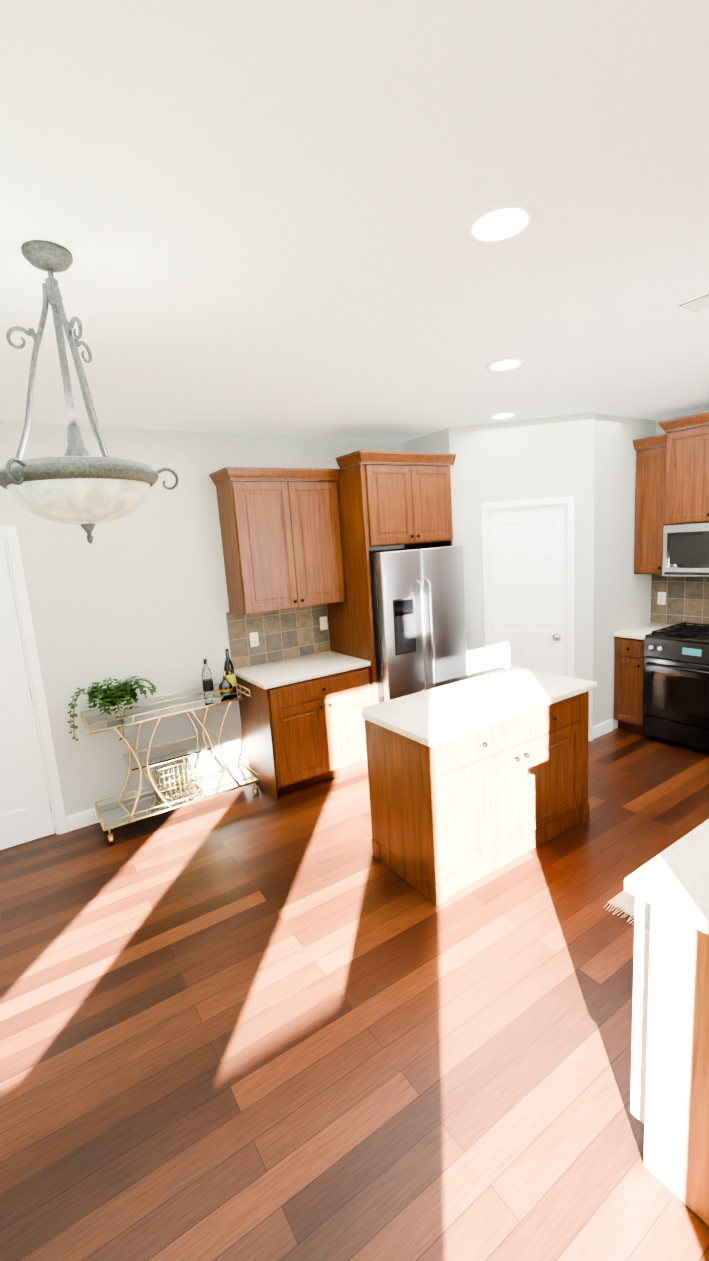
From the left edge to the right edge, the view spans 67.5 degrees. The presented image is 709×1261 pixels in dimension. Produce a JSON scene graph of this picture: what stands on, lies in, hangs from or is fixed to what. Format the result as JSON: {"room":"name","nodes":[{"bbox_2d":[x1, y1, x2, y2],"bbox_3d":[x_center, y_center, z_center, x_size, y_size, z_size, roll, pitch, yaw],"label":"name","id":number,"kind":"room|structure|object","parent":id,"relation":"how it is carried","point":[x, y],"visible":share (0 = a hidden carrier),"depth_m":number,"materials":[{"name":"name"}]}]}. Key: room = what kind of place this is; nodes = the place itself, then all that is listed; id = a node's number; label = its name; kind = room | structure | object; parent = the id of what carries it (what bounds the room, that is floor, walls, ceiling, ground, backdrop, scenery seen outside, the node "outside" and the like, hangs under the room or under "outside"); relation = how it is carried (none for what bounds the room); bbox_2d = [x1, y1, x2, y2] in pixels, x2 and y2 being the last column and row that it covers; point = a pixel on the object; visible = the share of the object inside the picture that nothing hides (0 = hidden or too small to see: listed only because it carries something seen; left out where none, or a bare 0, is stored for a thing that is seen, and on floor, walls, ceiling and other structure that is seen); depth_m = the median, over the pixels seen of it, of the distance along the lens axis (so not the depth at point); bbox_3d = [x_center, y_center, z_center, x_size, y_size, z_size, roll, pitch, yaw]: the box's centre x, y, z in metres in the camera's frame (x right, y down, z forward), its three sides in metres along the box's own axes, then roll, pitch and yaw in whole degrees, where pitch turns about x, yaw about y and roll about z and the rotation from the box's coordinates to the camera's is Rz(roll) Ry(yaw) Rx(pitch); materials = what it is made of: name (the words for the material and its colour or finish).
{"room":"kitchen","nodes":[
{"label":"kitchen","id":0,"kind":"room"},
{"bbox_2d":[0,421,403,833],"bbox_3d":[-1.792,-0.009,3.773,9.050,2.740,0.140,-10,11,-32],"label":"wall","id":1,"kind":"structure","parent":0,"point":[141,591],"depth_m":3.83,"materials":[{"name":"paint"}]},
{"bbox_2d":[0,538,54,849],"bbox_3d":[-2.478,0.474,3.291,0.828,2.030,0.107,-10,11,-32],"label":"entry door","id":2,"kind":"structure","parent":1,"relation":"in","point":[25,810],"depth_m":3.51,"materials":[{"name":"white paint"}]},
{"bbox_2d":[0,526,67,834],"bbox_3d":[-2.514,0.437,3.328,0.974,2.107,0.138,-10,11,-32],"label":"door frame","id":3,"kind":"structure","parent":1,"relation":"attached to","point":[10,532],"depth_m":3.50,"materials":[{"name":"white paint"}]},
{"bbox_2d":[66,763,245,830],"bbox_3d":[-1.407,1.246,4.090,1.440,0.112,0.014,-10,11,-32],"label":"baseboard","id":4,"kind":"structure","parent":1,"relation":"attached to","point":[75,821],"depth_m":3.75,"materials":[{"name":"white paint"}]},
{"bbox_2d":[249,632,258,646],"bbox_3d":[-0.818,0.073,4.328,0.072,0.116,0.008,-10,11,-32],"label":"electrical outlet","id":5,"kind":"object","parent":1,"relation":"attached to","point":[254,641],"visible":1,"depth_m":4.32,"materials":[{"name":"white plastic"}]},
{"bbox_2d":[209,467,344,615],"bbox_3d":[-0.571,-0.707,4.184,0.932,1.060,0.372,-10,11,-32],"label":"upper cabinet","id":6,"kind":"object","parent":1,"relation":"attached to","point":[281,544],"visible":1,"depth_m":4.03,"materials":[{"name":"brown wood"}]},
{"bbox_2d":[226,604,329,668],"bbox_3d":[-0.616,0.019,4.466,0.920,0.463,0.008,-10,11,-32],"label":"backsplash","id":7,"kind":"structure","parent":1,"relation":"attached to","point":[290,633],"depth_m":4.44,"materials":[{"name":"tile"}]},
{"bbox_2d":[320,616,327,629],"bbox_3d":[-0.271,-0.063,4.673,0.072,0.116,0.009,-10,11,-32],"label":"electrical outlet","id":8,"kind":"object","parent":1,"relation":"attached to","point":[323,623],"visible":1,"depth_m":4.67,"materials":[{"name":"white plastic"}]},
{"bbox_2d":[0,728,708,1260],"bbox_3d":[-0.395,1.630,2.043,9.290,0.100,4.840,-10,11,-32],"label":"floor","id":9,"kind":"structure","parent":0,"point":[246,1024],"depth_m":2.02,"materials":[{"name":"brown wood"}]},
{"bbox_2d":[80,683,259,843],"bbox_3d":[-1.307,0.910,3.864,1.104,0.835,0.389,-10,11,-32],"label":"bar cart","id":10,"kind":"object","parent":9,"relation":"on","point":[122,812],"visible":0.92,"depth_m":3.82,"materials":[{"name":"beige metal"}]},
{"bbox_2d":[67,675,155,740],"bbox_3d":[-1.604,0.518,3.558,0.581,0.364,0.476,-10,11,-32],"label":"potted plant","id":11,"kind":"object","parent":10,"relation":"on","point":[111,700],"visible":1,"depth_m":3.52,"materials":[{"name":"green plant"}]},
{"bbox_2d":[151,754,204,805],"bbox_3d":[-1.296,1.069,3.891,0.309,0.272,0.235,-10,11,-32],"label":"wire basket","id":12,"kind":"object","parent":10,"relation":"on","point":[175,787],"visible":0.71,"depth_m":3.86,"materials":[{"name":"beige metal"}]},
{"bbox_2d":[202,659,213,697],"bbox_3d":[-1.104,0.356,3.975,0.078,0.289,0.078,-10,11,-32],"label":"bottle","id":13,"kind":"object","parent":10,"relation":"on","point":[207,683],"visible":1,"depth_m":3.95,"materials":[{"name":"clear glass"}]},
{"bbox_2d":[219,671,232,696],"bbox_3d":[-0.966,0.399,3.964,0.106,0.189,0.106,-10,11,-32],"label":"bottle","id":14,"kind":"object","parent":10,"relation":"on","point":[225,686],"visible":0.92,"depth_m":3.94,"materials":[{"name":"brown glass"}]},
{"bbox_2d":[224,649,235,691],"bbox_3d":[-0.965,0.306,4.079,0.080,0.334,0.080,-10,11,-32],"label":"wine bottle","id":15,"kind":"object","parent":10,"relation":"on","point":[229,670],"visible":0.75,"depth_m":4.05,"materials":[{"name":"green glass"}]},
{"bbox_2d":[234,651,370,801],"bbox_3d":[-0.392,0.730,4.312,0.920,0.915,0.651,-10,11,-32],"label":"base cabinet","id":16,"kind":"object","parent":9,"relation":"on","point":[302,725],"visible":0.92,"depth_m":4.06,"materials":[{"name":"brown wood"}]},
{"bbox_2d":[317,450,455,704],"bbox_3d":[0.326,-0.186,4.630,0.964,2.515,0.722,-10,11,-32],"label":"tall cabinet","id":17,"kind":"object","parent":9,"relation":"on","point":[385,500],"visible":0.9,"depth_m":4.22,"materials":[{"name":"brown wood"}]},
{"bbox_2d":[369,545,466,702],"bbox_3d":[0.413,0.184,4.646,0.858,1.770,0.848,-10,11,-32],"label":"refrigerator","id":18,"kind":"object","parent":9,"relation":"on","point":[418,599],"visible":0.54,"depth_m":4.23,"materials":[{"name":"grey metal"}]},
{"bbox_2d":[364,686,596,905],"bbox_3d":[0.784,0.855,3.215,1.307,0.876,0.601,-10,11,-32],"label":"kitchen island","id":19,"kind":"object","parent":9,"relation":"on","point":[472,780],"depth_m":2.91,"materials":[{"name":"brown wood"}]},
{"bbox_2d":[355,666,596,749],"bbox_3d":[0.747,0.403,3.150,1.366,0.040,0.636,-10,11,-32],"label":"island countertop","id":20,"kind":"structure","parent":19,"relation":"on","point":[425,717],"depth_m":3.02,"materials":[{"name":"white stone"}]},
{"bbox_2d":[604,890,634,924],"bbox_3d":[1.971,1.291,2.753,1.420,0.010,0.591,-10,11,-32],"label":"kitchen rug","id":21,"kind":"object","parent":9,"relation":"on","point":[623,901],"visible":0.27,"depth_m":2.62,"materials":[{"name":"white fabric"}]},
{"bbox_2d":[613,622,674,735],"bbox_3d":[2.654,0.434,4.822,0.651,0.915,0.284,-10,11,-32],"label":"base cabinet","id":22,"kind":"object","parent":9,"relation":"on","point":[628,671],"visible":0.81,"depth_m":4.67,"materials":[{"name":"brown wood"}]},
{"bbox_2d":[630,899,708,1225],"bbox_3d":[1.264,1.122,1.441,0.695,0.876,0.680,-10,11,-32],"label":"base cabinet","id":23,"kind":"object","parent":9,"relation":"on","point":[669,1095],"depth_m":1.43,"materials":[{"name":"brown wood"}]},
{"bbox_2d":[624,819,708,938],"bbox_3d":[1.475,0.628,1.520,1.336,0.040,0.679,-10,11,-32],"label":"countertop","id":24,"kind":"structure","parent":23,"relation":"on","point":[675,882],"depth_m":1.42,"materials":[{"name":"white stone"}]},
{"bbox_2d":[642,622,708,750],"bbox_3d":[2.905,0.476,4.359,0.726,0.952,0.760,-10,11,-32],"label":"slide-in range","id":25,"kind":"object","parent":9,"relation":"on","point":[675,697],"visible":1,"depth_m":4.29,"materials":[{"name":"black metal"}]},
{"bbox_2d":[0,0,708,441],"bbox_3d":[-0.588,-1.164,1.571,9.290,0.100,4.840,-10,11,-32],"label":"ceiling","id":26,"kind":"structure","parent":0,"point":[252,216],"depth_m":1.41,"materials":[{"name":"paint"}]},
{"bbox_2d":[0,240,178,543],"bbox_3d":[-0.845,-0.684,1.624,0.502,0.826,0.498,-10,11,-32],"label":"pendant light","id":27,"kind":"object","parent":26,"relation":"hanging from","point":[77,483],"visible":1,"depth_m":1.52,"materials":[{"name":"grey metal"}]},
{"bbox_2d":[465,201,536,244],"bbox_3d":[0.420,-1.172,1.532,0.200,0.008,0.200,-10,11,-32],"label":"recessed light","id":28,"kind":"object","parent":26,"relation":"in","point":[500,223],"visible":1,"depth_m":1.52,"materials":[{"name":"white paint"}]},
{"bbox_2d":[490,412,516,418],"bbox_3d":[1.145,-1.654,4.087,0.200,0.008,0.200,-10,11,-32],"label":"recessed light","id":29,"kind":"object","parent":26,"relation":"in","point":[504,415],"visible":1,"depth_m":4.06,"materials":[{"name":"white paint"}]},
{"bbox_2d":[486,358,524,371],"bbox_3d":[0.803,-1.418,2.833,0.200,0.008,0.200,-10,11,-32],"label":"recessed light","id":30,"kind":"object","parent":26,"relation":"in","point":[505,364],"visible":1,"depth_m":2.82,"materials":[{"name":"white paint"}]},
{"bbox_2d":[669,290,708,313],"bbox_3d":[1.482,-1.343,2.116,0.190,0.010,0.340,-10,11,-32],"label":"ceiling vent","id":31,"kind":"object","parent":26,"relation":"in","point":[696,304],"visible":0.98,"depth_m":2.19,"materials":[{"name":"white metal"}]},
{"bbox_2d":[402,412,655,740],"bbox_3d":[1.669,-0.465,5.057,1.780,2.740,1.435,-10,11,-32],"label":"wall","id":32,"kind":"structure","parent":0,"point":[587,461],"depth_m":4.47,"materials":[{"name":"paint"}]},
{"bbox_2d":[489,506,564,675],"bbox_3d":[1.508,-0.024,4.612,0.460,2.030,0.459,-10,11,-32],"label":"pantry door","id":33,"kind":"structure","parent":32,"relation":"in","point":[527,551],"depth_m":4.55,"materials":[{"name":"white paint"}]},
{"bbox_2d":[481,496,573,677],"bbox_3d":[1.511,-0.058,4.628,0.741,2.103,0.138,-2,10,12],"label":"door frame","id":34,"kind":"structure","parent":32,"relation":"attached to","point":[567,503],"depth_m":4.48,"materials":[{"name":"white paint"}]},
{"bbox_2d":[588,719,612,740],"bbox_3d":[2.195,0.888,4.740,0.380,0.112,0.014,-10,11,-32],"label":"baseboard","id":35,"kind":"structure","parent":32,"relation":"attached to","point":[600,729],"depth_m":4.75,"materials":[{"name":"white paint"}]},
{"bbox_2d":[652,409,708,624],"bbox_3d":[3.164,-0.474,4.499,0.120,2.740,4.240,-10,11,-32],"label":"wall","id":36,"kind":"structure","parent":0,"point":[660,430],"depth_m":4.65,"materials":[{"name":"paint"}]},
{"bbox_2d":[633,434,678,573],"bbox_3d":[2.666,-1.082,4.644,0.372,1.155,0.281,-10,11,-32],"label":"upper cabinet","id":37,"kind":"object","parent":36,"relation":"attached to","point":[650,500],"visible":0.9,"depth_m":4.57,"materials":[{"name":"brown wood"}]},
{"bbox_2d":[657,592,665,604],"bbox_3d":[2.844,-0.298,4.912,0.008,0.116,0.072,-10,11,-32],"label":"electrical outlet","id":38,"kind":"object","parent":36,"relation":"attached to","point":[661,598],"visible":1,"depth_m":4.91,"materials":[{"name":"white plastic"}]},
{"bbox_2d":[650,574,708,625],"bbox_3d":[3.507,-0.182,3.923,0.008,0.478,2.590,-10,11,-32],"label":"backsplash","id":39,"kind":"structure","parent":36,"relation":"attached to","point":[687,597],"depth_m":4.78,"materials":[{"name":"tile"}]},
{"bbox_2d":[664,423,708,524],"bbox_3d":[2.843,-1.253,4.303,0.390,0.741,0.440,-10,11,-32],"label":"upper cabinet","id":40,"kind":"object","parent":36,"relation":"attached to","point":[687,482],"depth_m":4.23,"materials":[{"name":"brown wood"}]},
{"bbox_2d":[662,523,708,576],"bbox_3d":[2.948,-0.656,4.248,0.449,0.420,0.754,-10,11,-32],"label":"over-the-range microwave","id":41,"kind":"object","parent":40,"relation":"attached to","point":[685,549],"visible":1,"depth_m":4.31,"materials":[{"name":"grey metal"}]}
]}

